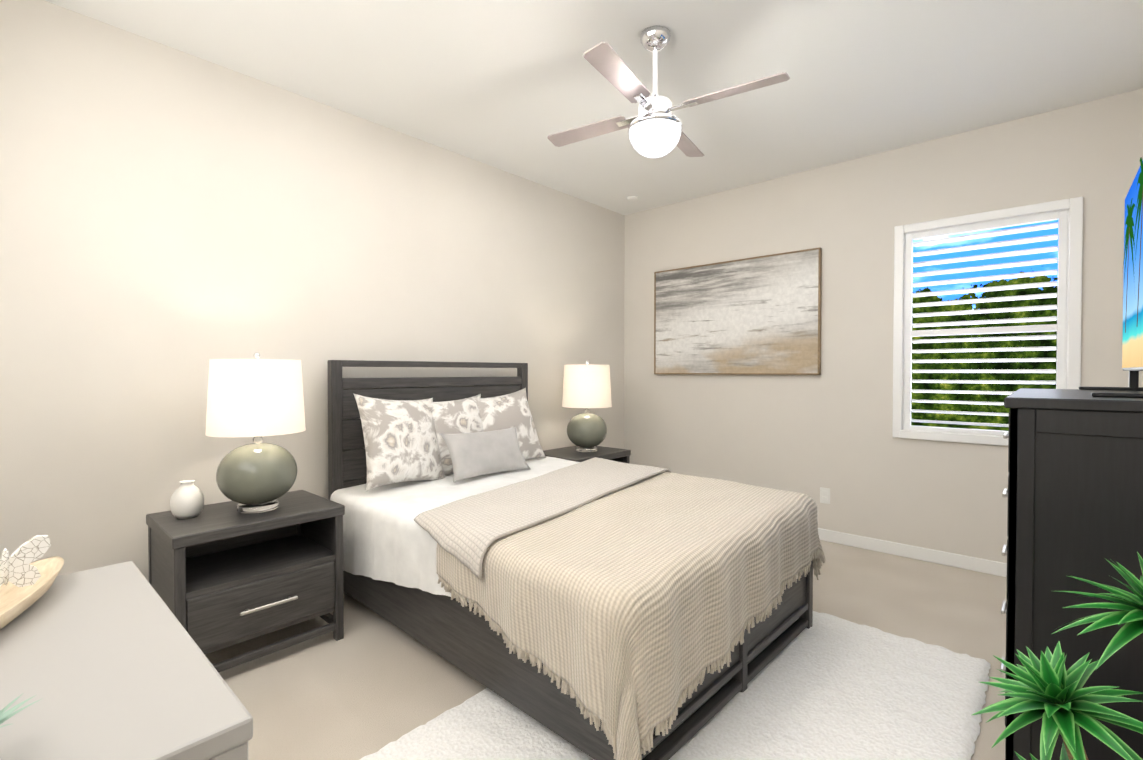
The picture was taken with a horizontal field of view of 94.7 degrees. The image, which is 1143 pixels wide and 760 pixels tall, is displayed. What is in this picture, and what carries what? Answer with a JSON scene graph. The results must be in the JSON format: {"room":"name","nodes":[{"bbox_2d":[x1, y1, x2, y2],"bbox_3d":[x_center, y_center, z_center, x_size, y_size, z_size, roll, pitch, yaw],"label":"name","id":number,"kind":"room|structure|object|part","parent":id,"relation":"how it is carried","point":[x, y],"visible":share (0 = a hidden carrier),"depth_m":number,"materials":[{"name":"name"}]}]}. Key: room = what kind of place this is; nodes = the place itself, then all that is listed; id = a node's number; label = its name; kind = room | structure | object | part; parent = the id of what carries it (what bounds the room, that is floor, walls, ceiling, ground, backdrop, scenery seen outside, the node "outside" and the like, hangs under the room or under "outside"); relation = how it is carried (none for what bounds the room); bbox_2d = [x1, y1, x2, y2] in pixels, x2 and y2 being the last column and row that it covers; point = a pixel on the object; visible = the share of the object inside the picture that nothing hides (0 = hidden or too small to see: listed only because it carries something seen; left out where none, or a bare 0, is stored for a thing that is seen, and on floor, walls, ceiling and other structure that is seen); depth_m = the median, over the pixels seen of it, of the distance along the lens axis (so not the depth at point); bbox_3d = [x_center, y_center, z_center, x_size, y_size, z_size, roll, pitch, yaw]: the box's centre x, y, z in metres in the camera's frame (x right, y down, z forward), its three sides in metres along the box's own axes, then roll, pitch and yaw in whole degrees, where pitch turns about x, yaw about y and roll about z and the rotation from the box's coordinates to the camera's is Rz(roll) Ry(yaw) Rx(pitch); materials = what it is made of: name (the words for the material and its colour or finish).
{"room":"bedroom","nodes":[
{"label":"bedroom","id":0,"kind":"room"},
{"bbox_2d":[0,0,624,581],"bbox_3d":[-1.047,-0.184,3.439,0.100,2.750,4.746,1,1,42],"label":"wall","id":1,"kind":"structure","parent":0,"point":[172,222],"depth_m":2.55,"materials":[{"name":"paint"}]},
{"bbox_2d":[45,0,1142,214],"bbox_3d":[0.264,-1.590,2.235,3.630,0.100,4.746,1,1,42],"label":"ceiling","id":2,"kind":"structure","parent":0,"point":[509,86],"depth_m":2.61,"materials":[{"name":"white paint"}]},
{"bbox_2d":[627,196,637,200],"bbox_3d":[0.527,-1.565,4.552,0.090,0.022,0.090,1,1,42],"label":"smoke detector","id":3,"kind":"object","parent":2,"relation":"attached to","point":[632,198],"visible":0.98,"depth_m":4.53,"materials":[{"name":"white plastic"}]},
{"bbox_2d":[547,25,789,157],"bbox_3d":[0.374,-1.273,2.360,0.847,0.536,0.847,0,1,-13],"label":"ceiling fan","id":4,"kind":"object","parent":2,"relation":"hanging from","point":[654,126],"visible":1,"depth_m":2.29,"materials":[{"name":"silver metal"}]},
{"bbox_3d":[0.374,-1.061,2.363,0.232,0.113,0.232,1,1,42],"label":"globe","id":5,"kind":"part","parent":4,"relation":"part of","materials":[{"name":"white glass"}]},
{"bbox_2d":[205,540,1006,759],"bbox_3d":[0.264,1.260,2.280,3.630,0.100,4.746,1,1,42],"label":"floor","id":6,"kind":"structure","parent":0,"point":[371,682],"depth_m":2.28,"materials":[{"name":"carpet"}]},
{"bbox_2d":[0,561,252,759],"bbox_3d":[-1.022,0.857,0.839,0.940,0.750,0.654,1,1,42],"label":"desk","id":7,"kind":"object","parent":6,"relation":"on","point":[110,662],"visible":1,"depth_m":0.84,"materials":[{"name":"grey paint"}]},
{"bbox_2d":[0,694,42,759],"bbox_3d":[-0.730,0.439,0.634,0.132,0.089,0.134,1,1,42],"label":"air plant","id":8,"kind":"object","parent":7,"relation":"on","point":[6,715],"visible":0.98,"depth_m":0.68,"materials":[{"name":"green plant"}]},
{"bbox_2d":[0,556,63,628],"bbox_3d":[-1.141,0.456,1.007,0.140,0.045,0.600,0,1,-23],"label":"bowl","id":9,"kind":"object","parent":7,"relation":"on","point":[15,601],"visible":0.81,"depth_m":1.14,"materials":[{"name":"brown wood"}]},
{"bbox_2d":[0,535,50,586],"bbox_3d":[-1.180,0.389,1.098,0.011,0.103,0.137,1,1,32],"label":"butterfly","id":10,"kind":"object","parent":9,"relation":"on","point":[23,572],"visible":1,"depth_m":1.12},
{"bbox_2d":[1,548,8,584],"bbox_3d":[-1.180,0.389,1.098,0.012,0.079,0.013,0,1,-23],"label":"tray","id":11,"kind":"object","parent":10,"relation":"attached to","point":[5,555],"visible":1,"depth_m":1.09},
{"bbox_2d":[146,490,344,672],"bbox_3d":[-1.446,0.896,2.371,0.508,0.625,0.652,1,1,42],"label":"nightstand","id":12,"kind":"object","parent":6,"relation":"on","point":[222,575],"visible":0.85,"depth_m":2.26,"materials":[{"name":"grey wood"}]},
{"bbox_2d":[170,480,203,518],"bbox_3d":[-1.642,0.508,2.252,0.120,0.152,0.120,1,1,42],"label":"vase","id":13,"kind":"object","parent":12,"relation":"on","point":[187,499],"visible":1,"depth_m":2.22,"materials":[{"name":"white ceramic"}]},
{"bbox_2d":[205,352,305,513],"bbox_3d":[-1.411,0.229,2.369,0.386,0.707,0.386,1,1,42],"label":"lamp","id":14,"kind":"object","parent":12,"relation":"on","point":[256,399],"visible":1,"depth_m":2.24,"materials":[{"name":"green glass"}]},
{"bbox_3d":[-1.411,0.072,2.367,0.386,0.325,0.386,1,1,42],"label":"lamp shade","id":15,"kind":"part","parent":14,"relation":"part of","materials":[{"name":"fabric"}]},
{"bbox_2d":[327,360,825,759],"bbox_3d":[-0.076,0.548,2.716,2.166,1.310,1.600,1,1,44],"label":"bed","id":16,"kind":"object","parent":6,"relation":"on","point":[595,608],"visible":0.98,"depth_m":2.09,"materials":[{"name":"beige fabric"}]},
{"bbox_2d":[353,393,444,490],"bbox_3d":[-0.956,0.339,2.982,0.260,0.540,0.546,1,1,44],"label":"pillow","id":17,"kind":"object","parent":16,"relation":"on","point":[404,440],"depth_m":2.90,"materials":[{"name":"grey fabric"}]},
{"bbox_2d":[330,456,579,602],"bbox_3d":[-0.069,0.791,2.710,2.030,0.467,1.515,1,1,44],"label":"duvet","id":18,"kind":"object","parent":16,"relation":"on","point":[523,520],"depth_m":2.32,"materials":[{"name":"white fabric"}]},
{"bbox_2d":[430,394,483,474],"bbox_3d":[-0.724,0.349,3.299,0.212,0.512,0.526,1,1,44],"label":"pillow","id":19,"kind":"object","parent":16,"relation":"on","point":[466,415],"depth_m":3.21,"materials":[{"name":"grey fabric"}]},
{"bbox_2d":[477,387,545,459],"bbox_3d":[-0.433,0.330,3.547,0.244,0.549,0.542,1,1,44],"label":"pillow","id":20,"kind":"object","parent":16,"relation":"on","point":[511,410],"depth_m":3.50,"materials":[{"name":"grey fabric"}]},
{"bbox_2d":[436,472,825,759],"bbox_3d":[0.257,0.874,2.403,1.248,0.664,1.591,1,1,44],"label":"blanket","id":21,"kind":"object","parent":16,"relation":"on","point":[606,608],"depth_m":1.86,"materials":[{"name":"beige fabric"}]},
{"bbox_2d":[543,446,630,463],"bbox_3d":[0.078,0.869,4.106,0.508,0.625,0.652,1,1,42],"label":"nightstand","id":22,"kind":"object","parent":6,"relation":"on","point":[570,453],"visible":0.02,"depth_m":4.05,"materials":[{"name":"grey wood"}]},
{"bbox_2d":[562,361,611,452],"bbox_3d":[0.119,0.201,4.112,0.386,0.707,0.386,1,1,42],"label":"lamp","id":23,"kind":"object","parent":22,"relation":"on","point":[586,386],"visible":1,"depth_m":3.97,"materials":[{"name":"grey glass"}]},
{"bbox_3d":[0.119,0.044,4.110,0.386,0.325,0.386,1,1,42],"label":"lamp shade","id":24,"kind":"part","parent":23,"relation":"part of","materials":[{"name":"fabric"}]},
{"bbox_2d":[359,611,990,759],"bbox_3d":[0.430,1.201,1.821,1.462,0.024,2.442,1,1,42],"label":"rug","id":25,"kind":"object","parent":6,"relation":"on","point":[825,686],"visible":0.46,"depth_m":1.87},
{"bbox_2d":[972,552,1142,759],"bbox_3d":[1.079,0.792,1.042,0.445,0.874,0.450,1,1,42],"label":"yucca plant","id":26,"kind":"object","parent":6,"relation":"on","point":[1052,692],"visible":1,"depth_m":1.04,"materials":[{"name":"green plant"}]},
{"bbox_2d":[1000,388,1142,759],"bbox_3d":[1.752,0.631,1.746,0.478,1.173,1.084,1,1,42],"label":"chest","id":27,"kind":"object","parent":6,"relation":"on","point":[1074,491],"visible":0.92,"depth_m":1.41,"materials":[{"name":"black wood"}]},
{"bbox_2d":[1079,157,1142,397],"bbox_3d":[1.874,-0.356,1.736,0.260,0.799,1.291,1,1,42],"label":"tv","id":28,"kind":"object","parent":27,"relation":"on","point":[1132,351],"visible":1,"depth_m":1.91,"materials":[{"name":"black"}]},
{"bbox_2d":[624,89,1142,562],"bbox_3d":[1.819,-0.192,3.983,3.430,2.750,0.100,1,1,42],"label":"wall","id":29,"kind":"structure","parent":0,"point":[830,426],"depth_m":3.70,"materials":[{"name":"paint"}]},
{"bbox_2d":[654,247,821,374],"bbox_3d":[1.299,-0.511,4.350,1.430,0.933,0.041,1,1,42],"label":"framed art","id":30,"kind":"object","parent":29,"relation":"attached to","point":[759,315],"visible":0.96,"depth_m":4.26,"materials":[{"name":"fabric"}]},
{"bbox_2d":[820,487,829,503],"bbox_3d":[1.868,0.852,3.881,0.070,0.115,0.008,1,1,42],"label":"electrical outlet plate","id":31,"kind":"object","parent":29,"relation":"attached to","point":[825,495],"visible":1,"depth_m":3.88,"materials":[{"name":"white plastic"}]},
{"bbox_2d":[818,528,1006,576],"bbox_3d":[1.777,1.141,3.965,3.360,0.085,0.014,1,1,42],"label":"baseboard","id":32,"kind":"structure","parent":29,"relation":"attached to","point":[948,559],"depth_m":3.48,"materials":[{"name":"white wood"}]},
{"bbox_2d":[892,197,1082,445],"bbox_3d":[2.552,-0.319,3.297,0.915,1.425,0.134,1,1,42],"label":"window","id":33,"kind":"structure","parent":29,"relation":"in","point":[1068,294],"depth_m":3.25,"materials":[{"name":"white plastic"}]},
{"label":"outside","id":34,"kind":"structure","parent":0,"visible":0},
{"bbox_2d":[911,219,1058,430],"bbox_3d":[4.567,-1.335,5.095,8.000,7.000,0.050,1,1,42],"label":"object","id":35,"kind":"structure","parent":34,"point":[986,365],"depth_m":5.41,"materials":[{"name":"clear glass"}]}
]}

